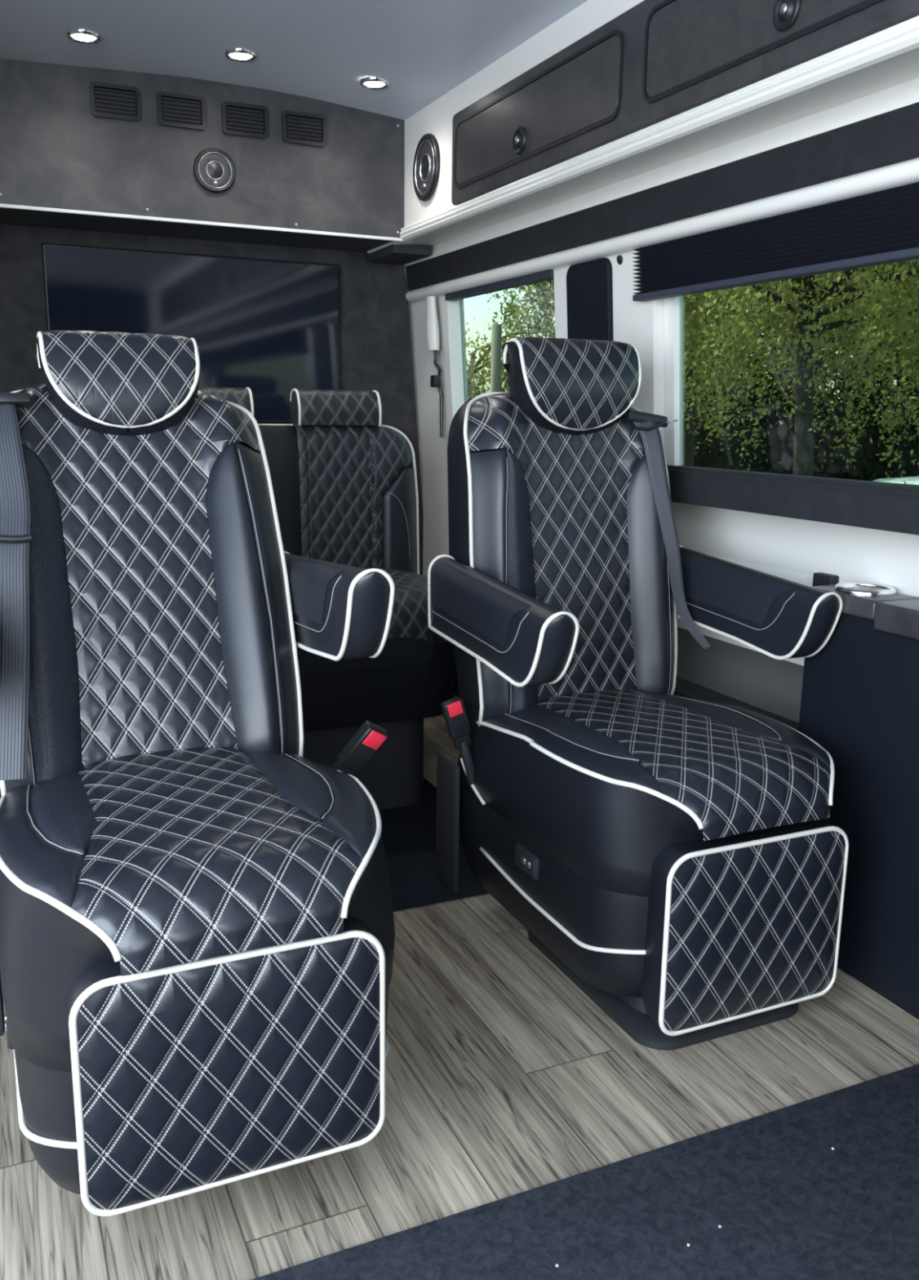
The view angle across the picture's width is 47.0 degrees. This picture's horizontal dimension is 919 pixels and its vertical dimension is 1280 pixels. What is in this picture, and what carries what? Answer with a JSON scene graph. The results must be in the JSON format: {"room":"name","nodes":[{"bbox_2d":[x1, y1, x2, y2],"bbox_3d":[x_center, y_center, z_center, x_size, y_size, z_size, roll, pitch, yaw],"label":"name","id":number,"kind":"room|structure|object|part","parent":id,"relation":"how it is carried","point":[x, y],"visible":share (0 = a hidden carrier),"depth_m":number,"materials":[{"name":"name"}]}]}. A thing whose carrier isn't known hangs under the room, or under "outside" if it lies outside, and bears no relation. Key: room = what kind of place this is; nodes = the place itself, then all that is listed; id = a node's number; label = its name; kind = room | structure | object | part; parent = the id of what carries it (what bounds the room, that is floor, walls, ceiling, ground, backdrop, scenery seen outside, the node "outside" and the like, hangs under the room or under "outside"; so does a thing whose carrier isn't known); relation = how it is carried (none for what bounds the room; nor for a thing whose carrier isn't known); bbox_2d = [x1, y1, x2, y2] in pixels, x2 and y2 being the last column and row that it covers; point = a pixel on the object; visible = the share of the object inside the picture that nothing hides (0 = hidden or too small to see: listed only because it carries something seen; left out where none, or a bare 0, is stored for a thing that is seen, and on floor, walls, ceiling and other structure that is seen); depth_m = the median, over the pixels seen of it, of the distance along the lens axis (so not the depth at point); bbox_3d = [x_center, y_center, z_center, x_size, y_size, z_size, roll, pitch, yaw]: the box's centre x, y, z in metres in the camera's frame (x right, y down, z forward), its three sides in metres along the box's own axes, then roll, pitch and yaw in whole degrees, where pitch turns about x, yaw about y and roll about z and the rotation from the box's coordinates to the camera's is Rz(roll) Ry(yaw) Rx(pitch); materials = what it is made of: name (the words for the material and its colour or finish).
{"room":"vehicle interior","nodes":[
{"label":"vehicle interior","id":0,"kind":"room"},
{"bbox_2d":[0,58,404,253],"bbox_3d":[-1.007,-1.419,3.076,1.676,0.397,0.360,-5,13,-24],"label":"panel","id":1,"kind":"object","parent":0,"point":[54,153],"depth_m":3.02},
{"bbox_2d":[88,81,141,121],"bbox_3d":[-0.939,-1.469,2.887,0.132,0.086,0.012,-5,13,-24],"label":"air vent","id":2,"kind":"object","parent":1,"relation":"in","point":[107,100],"visible":1,"depth_m":2.89,"materials":[{"name":"black plastic"}]},
{"bbox_2d":[156,91,205,130],"bbox_3d":[-0.778,-1.480,2.960,0.132,0.086,0.012,-5,13,-24],"label":"air vent","id":3,"kind":"object","parent":1,"relation":"in","point":[173,109],"visible":1,"depth_m":2.96,"materials":[{"name":"black plastic"}]},
{"bbox_2d":[0,203,411,242],"bbox_3d":[-0.925,-1.186,2.962,1.700,0.009,0.010,-5,13,-24],"label":"trim","id":4,"kind":"structure","parent":1,"relation":"attached to","point":[2,206],"depth_m":3.03,"materials":[{"name":"white plastic"}]},
{"bbox_2d":[193,148,235,193],"bbox_3d":[-0.700,-1.343,3.025,0.120,0.120,0.014,-5,13,-24],"label":"speaker","id":5,"kind":"object","parent":1,"relation":"attached to","point":[215,170],"visible":1,"depth_m":3.02},
{"bbox_2d":[199,153,231,187],"bbox_3d":[-0.699,-1.342,3.023,0.091,0.091,0.002,-5,13,-24],"label":"grille","id":6,"kind":"object","parent":5,"relation":"attached to","point":[215,170],"depth_m":3.02,"materials":[{"name":"grey metal"}]},
{"bbox_2d":[221,101,268,138],"bbox_3d":[-0.615,-1.490,3.033,0.132,0.086,0.012,-5,13,-24],"label":"air vent","id":7,"kind":"object","parent":1,"relation":"in","point":[238,119],"visible":1,"depth_m":3.03,"materials":[{"name":"black plastic"}]},
{"bbox_2d":[281,110,326,146],"bbox_3d":[-0.456,-1.500,3.105,0.132,0.086,0.012,-5,13,-24],"label":"air vent","id":8,"kind":"object","parent":1,"relation":"in","point":[302,128],"visible":1,"depth_m":3.10,"materials":[{"name":"black plastic"}]},
{"bbox_2d":[0,223,423,575],"bbox_3d":[-1.028,-0.481,3.470,2.020,1.660,0.030,-5,13,-24],"label":"wall","id":9,"kind":"structure","parent":0,"point":[375,350],"depth_m":3.56,"materials":[{"name":"grey fabric"}]},
{"bbox_2d":[40,243,340,423],"bbox_3d":[-0.835,-0.969,3.416,0.930,0.522,0.030,-5,13,-24],"label":"television","id":10,"kind":"object","parent":9,"relation":"attached to","point":[270,328],"visible":0.52,"depth_m":3.42,"materials":[{"name":"black glass"}]},
{"bbox_2d":[365,244,431,265],"bbox_3d":[-0.206,-1.281,3.512,0.130,0.029,0.260,-5,13,-24],"label":"shelf","id":11,"kind":"object","parent":9,"relation":"attached to","point":[401,255],"depth_m":3.44,"materials":[{"name":"black plastic"}]},
{"bbox_2d":[0,0,587,119],"bbox_3d":[-0.030,-1.115,0.971,1.900,0.142,5.390,-5,13,-24],"label":"ceiling","id":12,"kind":"structure","parent":0,"point":[322,50],"depth_m":2.60,"materials":[{"name":"grey"}]},
{"bbox_2d":[66,29,101,44],"bbox_3d":[-0.924,-1.484,2.600,0.082,0.011,0.082,-5,13,-24],"label":"recessed light","id":13,"kind":"object","parent":12,"relation":"in","point":[81,36],"visible":1,"depth_m":2.59,"materials":[{"name":"silver metal"}]},
{"bbox_3d":[-0.924,-1.482,2.600,0.060,0.007,0.060,-5,13,-24],"label":"bulb","id":14,"kind":"part","parent":13,"relation":"part of","materials":[{"name":"white glass"}]},
{"bbox_2d":[224,48,256,62],"bbox_3d":[-0.570,-1.521,2.751,0.082,0.011,0.082,-5,13,-24],"label":"recessed light","id":15,"kind":"object","parent":12,"relation":"in","point":[238,55],"visible":1,"depth_m":2.74,"materials":[{"name":"white glass"}]},
{"bbox_3d":[-0.570,-1.519,2.751,0.060,0.007,0.060,-5,13,-24],"label":"bulb","id":16,"kind":"part","parent":15,"relation":"part of","materials":[{"name":"white glass"}]},
{"bbox_2d":[360,76,389,89],"bbox_3d":[-0.234,-1.534,2.915,0.082,0.011,0.082,-5,13,-24],"label":"recessed light","id":17,"kind":"object","parent":12,"relation":"in","point":[369,82],"visible":1,"depth_m":2.90,"materials":[{"name":"silver metal"}]},
{"bbox_3d":[-0.234,-1.532,2.915,0.060,0.007,0.060,-5,13,-24],"label":"bulb","id":18,"kind":"part","parent":17,"relation":"part of","materials":[{"name":"white glass"}]},
{"bbox_2d":[0,693,918,1279],"bbox_3d":[0.124,0.820,1.532,2.250,0.040,5.500,-5,13,-24],"label":"floor","id":19,"kind":"structure","parent":0,"point":[504,1078],"depth_m":1.73,"materials":[{"name":"grey wood"}]},
{"bbox_2d":[0,329,395,1216],"bbox_3d":[-0.424,0.124,1.705,0.768,1.233,0.975,-5,13,-24],"label":"chair","id":20,"kind":"object","parent":19,"relation":"on","point":[197,929],"visible":1,"depth_m":1.53,"materials":[{"name":"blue leather"}]},
{"bbox_3d":[-0.629,0.550,1.474,0.004,0.038,0.003,-5,13,-24],"label":"edge trim","id":21,"kind":"part","parent":20,"relation":"part of","materials":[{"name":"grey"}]},
{"bbox_3d":[-0.639,0.542,1.511,0.015,0.046,0.087,-5,13,-24],"label":"switch panel","id":22,"kind":"part","parent":20,"relation":"part of","materials":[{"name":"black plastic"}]},
{"bbox_3d":[-0.599,-0.462,1.872,0.258,0.162,0.129,-5,13,-24],"label":"quilted panel","id":23,"kind":"part","parent":20,"relation":"part of","materials":[{"name":"leather"}]},
{"bbox_3d":[-0.569,-0.125,1.868,0.489,0.657,0.386,-5,13,-24],"label":"quilted panel","id":24,"kind":"part","parent":20,"relation":"part of","materials":[{"name":"leather"}]},
{"bbox_3d":[-0.585,-0.091,1.908,0.521,0.698,0.395,-5,13,-24],"label":"backrest","id":25,"kind":"part","parent":20,"relation":"part of","materials":[{"name":"black leather"}]},
{"bbox_2d":[0,788,395,1072],"bbox_3d":[-0.411,0.354,1.601,0.536,0.238,0.671,-5,13,-24],"label":"seat cushion","id":26,"kind":"object","parent":20,"relation":"on","point":[273,957],"depth_m":1.31,"materials":[{"name":"black leather"}]},
{"bbox_3d":[-0.405,0.271,1.572,0.367,0.101,0.657,-5,13,-24],"label":"quilted panel","id":27,"kind":"part","parent":20,"relation":"part of","materials":[{"name":"leather"}]},
{"bbox_3d":[-0.275,0.544,1.330,0.384,0.309,0.017,-5,13,-24],"label":"quilted panel","id":28,"kind":"part","parent":20,"relation":"part of","materials":[{"name":"leather"}]},
{"bbox_3d":[-0.248,-0.065,1.889,0.068,0.194,0.570,-5,13,-24],"label":"armrest","id":29,"kind":"part","parent":20,"relation":"part of","materials":[{"name":"black leather"}]},
{"bbox_2d":[378,777,488,911],"bbox_3d":[-0.353,0.483,2.956,0.690,0.008,1.240,-5,13,-24],"label":"carpet","id":30,"kind":"object","parent":19,"relation":"on","point":[408,833],"visible":0.04,"depth_m":2.65,"materials":[{"name":"carpet"}]},
{"bbox_2d":[198,386,455,809],"bbox_3d":[-0.457,-0.112,2.947,0.899,1.156,0.641,-5,13,-24],"label":"bench","id":31,"kind":"object","parent":30,"relation":"on","point":[344,482],"visible":0.42,"depth_m":3.03,"materials":[{"name":"black leather"}]},
{"bbox_3d":[-0.707,-0.651,2.940,0.244,0.102,0.092,-5,13,-24],"label":"quilted panel","id":32,"kind":"part","parent":31,"relation":"part of","materials":[{"name":"leather"}]},
{"bbox_3d":[-0.524,-0.392,3.046,0.124,0.445,0.052,-5,13,-24],"label":"panel","id":33,"kind":"part","parent":31,"relation":"part of","materials":[{"name":"black leather"}]},
{"bbox_3d":[-0.361,-0.679,3.095,0.244,0.102,0.092,-5,13,-24],"label":"quilted panel","id":34,"kind":"part","parent":31,"relation":"part of","materials":[{"name":"leather"}]},
{"bbox_3d":[-0.301,-0.411,3.156,0.373,0.444,0.077,-6,14,-30],"label":"quilted panel","id":35,"kind":"part","parent":31,"relation":"part of","materials":[{"name":"leather"}]},
{"bbox_3d":[-0.558,-0.349,3.130,0.899,0.561,0.138,-5,13,-24],"label":"backrest","id":36,"kind":"part","parent":31,"relation":"part of","materials":[{"name":"black leather"}]},
{"bbox_2d":[296,568,444,674],"bbox_3d":[-0.437,-0.067,2.911,0.850,0.200,0.535,-5,13,-24],"label":"seat cushion","id":37,"kind":"object","parent":31,"relation":"on","point":[411,644],"depth_m":2.77,"materials":[{"name":"black leather"}]},
{"bbox_3d":[-0.256,-0.111,2.983,0.275,0.146,0.539,-5,13,-24],"label":"quilted panel","id":38,"kind":"part","parent":31,"relation":"part of","materials":[{"name":"leather"}]},
{"bbox_2d":[251,1064,918,1279],"bbox_3d":[0.500,1.034,0.438,1.953,0.008,2.360,-5,13,-24],"label":"carpet","id":39,"kind":"object","parent":19,"relation":"on","point":[788,1205],"visible":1,"depth_m":1.48,"materials":[{"name":"blue carpet"}]},
{"bbox_2d":[427,337,848,1050],"bbox_3d":[0.350,0.027,2.142,0.677,1.260,0.881,-5,13,-24],"label":"chair","id":40,"kind":"object","parent":19,"relation":"on","point":[682,861],"visible":1,"depth_m":2.07,"materials":[{"name":"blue leather"}]},
{"bbox_3d":[0.070,-0.040,2.033,0.068,0.180,0.525,-5,13,-24],"label":"armrest","id":41,"kind":"part","parent":40,"relation":"part of","materials":[{"name":"black leather"}]},
{"bbox_2d":[521,857,525,864],"bbox_3d":[0.126,0.432,2.071,0.006,0.012,0.014,-5,13,-24],"label":"switch","id":42,"kind":"object","parent":40,"relation":"attached to","point":[523,859],"depth_m":2.07,"materials":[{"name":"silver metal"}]},
{"bbox_3d":[0.135,0.433,2.071,0.015,0.046,0.087,-5,13,-24],"label":"switch panel","id":43,"kind":"part","parent":40,"relation":"part of","materials":[{"name":"black plastic"}]},
{"bbox_2d":[526,860,530,868],"bbox_3d":[0.135,0.436,2.053,0.006,0.012,0.014,-5,13,-24],"label":"switch","id":44,"kind":"object","parent":40,"relation":"attached to","point":[528,862],"depth_m":2.05,"materials":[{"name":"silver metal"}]},
{"bbox_3d":[0.144,0.441,2.034,0.004,0.038,0.003,-5,13,-24],"label":"edge trim","id":45,"kind":"part","parent":40,"relation":"part of","materials":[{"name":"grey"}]},
{"bbox_3d":[0.242,-0.195,2.351,0.489,0.698,0.223,-5,13,-24],"label":"quilted panel","id":46,"kind":"part","parent":40,"relation":"part of","materials":[{"name":"leather"}]},
{"bbox_3d":[0.224,-0.189,2.392,0.521,0.718,0.244,-5,13,-24],"label":"backrest","id":47,"kind":"part","parent":40,"relation":"part of","materials":[{"name":"black leather"}]},
{"bbox_3d":[0.245,-0.551,2.279,0.286,0.190,0.113,-5,13,-24],"label":"quilted panel","id":48,"kind":"part","parent":40,"relation":"part of","materials":[{"name":"leather"}]},
{"bbox_2d":[457,723,831,897],"bbox_3d":[0.375,0.269,2.136,0.536,0.203,0.736,-5,13,-24],"label":"seat cushion","id":49,"kind":"object","parent":40,"relation":"on","point":[620,815],"depth_m":1.84,"materials":[{"name":"black leather"}]},
{"bbox_3d":[0.381,0.203,2.110,0.366,0.101,0.722,-5,13,-24],"label":"quilted panel","id":50,"kind":"part","parent":40,"relation":"part of","materials":[{"name":"leather"}]},
{"bbox_3d":[0.524,0.507,1.845,0.384,0.326,0.017,-5,13,-24],"label":"quilted panel","id":51,"kind":"part","parent":40,"relation":"part of","materials":[{"name":"leather"}]},
{"bbox_3d":[0.611,-0.084,2.275,0.068,0.180,0.525,-5,13,-24],"label":"armrest","id":52,"kind":"part","parent":40,"relation":"part of","materials":[{"name":"black leather"}]},
{"bbox_2d":[798,584,918,1019],"bbox_3d":[1.363,0.549,0.952,0.132,0.766,2.952,-5,13,-24],"label":"cabinet","id":53,"kind":"object","parent":19,"relation":"on","point":[860,702],"visible":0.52,"depth_m":2.04,"materials":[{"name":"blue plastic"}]},
{"bbox_2d":[834,582,896,595],"bbox_3d":[0.808,-0.100,2.107,0.116,0.014,0.116,-5,13,-24],"label":"cup holder","id":54,"kind":"object","parent":53,"relation":"on","point":[863,588],"visible":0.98,"depth_m":2.10,"materials":[{"name":"silver metal"}]},
{"bbox_2d":[841,584,889,590],"bbox_3d":[0.808,-0.101,2.107,0.092,0.006,0.092,-5,13,-24],"label":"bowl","id":55,"kind":"object","parent":54,"relation":"on","point":[844,587],"depth_m":2.14,"materials":[{"name":"silver metal"}]},
{"bbox_3d":[1.408,0.220,0.791,0.132,0.054,2.758,-5,13,-24],"label":"lid","id":56,"kind":"part","parent":53,"relation":"part of","materials":[{"name":"grey plastic"}]},
{"bbox_2d":[404,0,644,226],"bbox_3d":[0.802,-1.034,1.432,0.223,0.325,4.890,-5,13,-24],"label":"wall","id":57,"kind":"structure","parent":0,"point":[436,118],"depth_m":2.80,"materials":[{"name":"white"}]},
{"bbox_2d":[413,133,439,201],"bbox_3d":[-0.099,-1.381,3.094,0.014,0.184,0.184,-5,13,-24],"label":"speaker","id":58,"kind":"object","parent":57,"relation":"attached to","point":[429,169],"visible":1,"depth_m":3.08},
{"bbox_2d":[416,141,433,193],"bbox_3d":[-0.100,-1.381,3.093,0.002,0.140,0.140,-5,13,-24],"label":"grille","id":59,"kind":"object","parent":58,"relation":"attached to","point":[426,186],"depth_m":3.09,"materials":[{"name":"grey metal"}]},
{"bbox_2d":[367,15,918,253],"bbox_3d":[0.779,-0.853,1.444,0.200,0.042,4.860,-5,13,-24],"label":"trim","id":60,"kind":"structure","parent":57,"relation":"attached to","point":[887,58],"depth_m":1.99,"materials":[{"name":"white plastic"}]},
{"bbox_2d":[451,0,918,205],"bbox_3d":[0.724,-0.967,1.312,0.029,0.235,3.615,-5,13,-24],"label":"upper cabinet","id":61,"kind":"object","parent":57,"relation":"attached to","point":[656,61],"visible":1,"depth_m":2.10,"materials":[{"name":"grey laminate"}]},
{"bbox_3d":[0.161,-1.240,2.524,0.005,0.156,0.815,-5,13,-24],"label":"door","id":62,"kind":"part","parent":61,"relation":"part of","materials":[{"name":"grey laminate"}]},
{"bbox_3d":[0.539,-1.060,1.709,0.005,0.156,0.822,-5,13,-24],"label":"door","id":63,"kind":"part","parent":61,"relation":"part of","materials":[{"name":"grey laminate"}]},
{"bbox_2d":[453,626,804,723],"bbox_3d":[1.076,0.463,1.889,0.093,0.575,5.490,-5,13,-24],"label":"wall","id":64,"kind":"structure","parent":0,"point":[760,680],"depth_m":2.58,"materials":[{"name":"grey"}]},
{"bbox_2d":[673,676,799,730],"bbox_3d":[0.549,0.307,2.853,0.118,0.420,1.000,-5,13,-24],"label":"trim","id":65,"kind":"structure","parent":64,"relation":"attached to","point":[684,688],"depth_m":2.62,"materials":[{"name":"fabric"}]},
{"bbox_2d":[404,250,918,666],"bbox_3d":[0.967,-0.393,1.650,0.301,1.195,5.490,-5,13,-24],"label":"wall","id":66,"kind":"structure","parent":0,"point":[793,549],"depth_m":2.51,"materials":[{"name":"white plastic"}]},
{"bbox_2d":[420,467,448,576],"bbox_3d":[0.038,-0.329,3.678,0.132,0.506,1.140,-5,13,-24],"label":"trim","id":67,"kind":"structure","parent":66,"relation":"attached to","point":[434,483],"depth_m":3.78,"materials":[{"name":"white plastic"}]},
{"bbox_2d":[426,296,443,437],"bbox_3d":[-0.085,-0.908,3.535,0.062,0.455,0.056,5,13,18],"label":"belt sleeve","id":68,"kind":"object","parent":66,"relation":"hanging from","point":[432,321],"visible":1,"depth_m":3.50,"materials":[{"name":"white plastic"}]},
{"bbox_2d":[444,269,554,301],"bbox_3d":[0.110,-1.051,3.142,0.030,0.024,0.700,-5,13,-24],"label":"window shade","id":69,"kind":"object","parent":66,"relation":"attached to","point":[546,275],"visible":0.71,"depth_m":3.09,"materials":[{"name":"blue fabric"}]},
{"bbox_2d":[566,257,613,341],"bbox_3d":[0.332,-0.757,2.703,0.040,0.398,0.208,-5,13,-24],"label":"wall panel","id":70,"kind":"object","parent":66,"relation":"attached to","point":[589,284],"visible":0.48,"depth_m":2.66,"materials":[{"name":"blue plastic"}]},
{"bbox_2d":[617,254,622,264],"bbox_3d":[0.385,-0.911,2.536,0.010,0.022,0.022,-5,13,-24],"label":"plug","id":71,"kind":"object","parent":66,"relation":"attached to","point":[620,258],"visible":1,"depth_m":2.53,"materials":[{"name":"black plastic"}]},
{"bbox_2d":[405,102,918,291],"bbox_3d":[0.844,-0.772,1.498,0.052,0.083,4.870,-5,13,-24],"label":"trim","id":72,"kind":"structure","parent":66,"relation":"attached to","point":[891,137],"depth_m":2.16,"materials":[{"name":"plastic"}]},
{"bbox_2d":[405,157,918,301],"bbox_3d":[0.856,-0.717,1.516,0.082,0.033,4.870,-5,13,-24],"label":"trim","id":73,"kind":"structure","parent":66,"relation":"attached to","point":[906,172],"depth_m":2.18,"materials":[{"name":"white plastic"}]},
{"bbox_2d":[406,77,918,266],"bbox_3d":[0.855,-0.831,1.490,0.069,0.046,4.870,-5,13,-24],"label":"trim","id":74,"kind":"structure","parent":66,"relation":"attached to","point":[905,94],"depth_m":2.15,"materials":[{"name":"white plastic"}]},
{"bbox_2d":[664,295,683,465],"bbox_3d":[0.501,-0.656,2.470,0.060,0.502,0.038,-5,13,-24],"label":"trim","id":75,"kind":"structure","parent":66,"relation":"attached to","point":[673,306],"depth_m":2.47,"materials":[{"name":"white plastic"}]},
{"bbox_2d":[632,182,918,302],"bbox_3d":[0.968,-0.589,1.265,0.041,0.126,2.682,-5,13,-24],"label":"window shade","id":76,"kind":"object","parent":66,"relation":"attached to","point":[879,228],"visible":0.97,"depth_m":2.00,"materials":[{"name":"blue fabric"}]},
{"bbox_3d":[0.971,-0.535,1.277,0.034,0.014,2.680,-5,13,-24],"label":"rail","id":77,"kind":"part","parent":76,"relation":"part of","materials":[{"name":"grey fabric"}]},
{"bbox_2d":[666,464,918,492],"bbox_3d":[1.000,-0.412,1.379,0.066,0.507,2.490,-5,13,-24],"label":"trim","id":78,"kind":"structure","parent":66,"relation":"in","point":[901,486],"depth_m":2.09,"materials":[{"name":"black plastic"}]},
{"bbox_2d":[667,469,918,535],"bbox_3d":[1.161,-0.071,1.164,0.128,0.073,3.140,-5,13,-24],"label":"trim","id":79,"kind":"structure","parent":66,"relation":"attached to","point":[877,508],"depth_m":2.07,"materials":[{"name":"plastic"}]},
{"bbox_2d":[812,572,839,586],"bbox_3d":[0.785,-0.125,2.268,0.023,0.033,0.055,-5,13,-24],"label":"power outlet","id":80,"kind":"object","parent":66,"relation":"attached to","point":[820,579],"visible":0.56,"depth_m":2.26,"materials":[{"name":"black plastic"}]},
{"label":"outside","id":81,"kind":"structure","parent":0,"visible":0},
{"bbox_3d":[29.749,-7.582,45.873,87.400,0.100,140.000,-5,13,-24],"label":"ground","id":82,"kind":"structure","parent":81,"visible":0},
{"bbox_2d":[490,324,502,391],"bbox_3d":[0.305,-1.521,9.420,0.087,2.480,0.087,-5,13,-24],"label":"wooden post","id":83,"kind":"object","parent":82,"relation":"on","point":[496,329],"visible":0.34,"depth_m":9.18,"materials":[{"name":"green wood"}]},
{"bbox_2d":[465,284,555,399],"bbox_3d":[0.047,-2.410,11.988,2.340,3.154,2.379,-1,12,-7],"label":"tree","id":84,"kind":"object","parent":82,"relation":"on","point":[473,369],"visible":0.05,"depth_m":11.31,"materials":[{"name":"green plant"}]},
{"bbox_2d":[485,279,555,392],"bbox_3d":[1.323,-3.005,11.578,2.230,4.520,2.042,5,13,21],"label":"tree","id":85,"kind":"object","parent":82,"relation":"on","point":[543,295],"visible":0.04,"depth_m":11.44,"materials":[{"name":"green plant"}]},
{"bbox_2d":[505,270,888,466],"bbox_3d":[2.192,-3.426,9.881,3.539,6.077,3.452,10,15,36],"label":"tree","id":86,"kind":"object","parent":82,"relation":"on","point":[688,437],"visible":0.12,"depth_m":10.02,"materials":[{"name":"green plant"}]},
{"bbox_2d":[546,274,878,466],"bbox_3d":[3.726,-5.257,14.798,5.297,7.678,6.101,2,12,6],"label":"tree","id":87,"kind":"object","parent":82,"relation":"on","point":[754,399],"visible":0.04,"depth_m":13.88,"materials":[{"name":"green plant"}]},
{"bbox_2d":[546,258,918,484],"bbox_3d":[2.679,-2.587,7.408,4.630,5.485,5.130,4,12,13],"label":"tree","id":88,"kind":"object","parent":82,"relation":"on","point":[806,298],"visible":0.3,"depth_m":7.65,"materials":[{"name":"green plant"}]},
{"bbox_2d":[693,391,918,480],"bbox_3d":[4.879,-2.112,13.332,12.745,2.156,1.923,6,13,24],"label":"hedge","id":89,"kind":"object","parent":82,"relation":"on","point":[780,449],"visible":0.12,"depth_m":13.25,"materials":[{"name":"green plant"}]},
{"bbox_3d":[4.972,-1.849,13.370,11.345,1.600,0.320,6,13,24],"label":"stem","id":90,"kind":"part","parent":89,"relation":"part of","materials":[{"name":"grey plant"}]},
{"bbox_2d":[743,261,918,476],"bbox_3d":[5.235,-3.768,12.303,4.160,5.818,3.914,3,12,10],"label":"tree","id":91,"kind":"object","parent":82,"relation":"on","point":[905,462],"visible":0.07,"depth_m":12.70,"materials":[{"name":"green plant"}]},
{"bbox_2d":[764,268,918,478],"bbox_3d":[6.581,-5.096,14.362,6.166,7.639,6.705,4,12,14],"label":"tree","id":92,"kind":"object","parent":82,"relation":"on","point":[878,393],"visible":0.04,"depth_m":13.05,"materials":[{"name":"green plant"}]},
{"bbox_2d":[873,475,918,484],"bbox_3d":[4.785,-1.114,10.971,4.100,1.160,1.800,6,13,24],"label":"car","id":93,"kind":"object","parent":82,"relation":"on","point":[914,480],"visible":0.02,"depth_m":10.99,"materials":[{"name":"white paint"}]}
]}

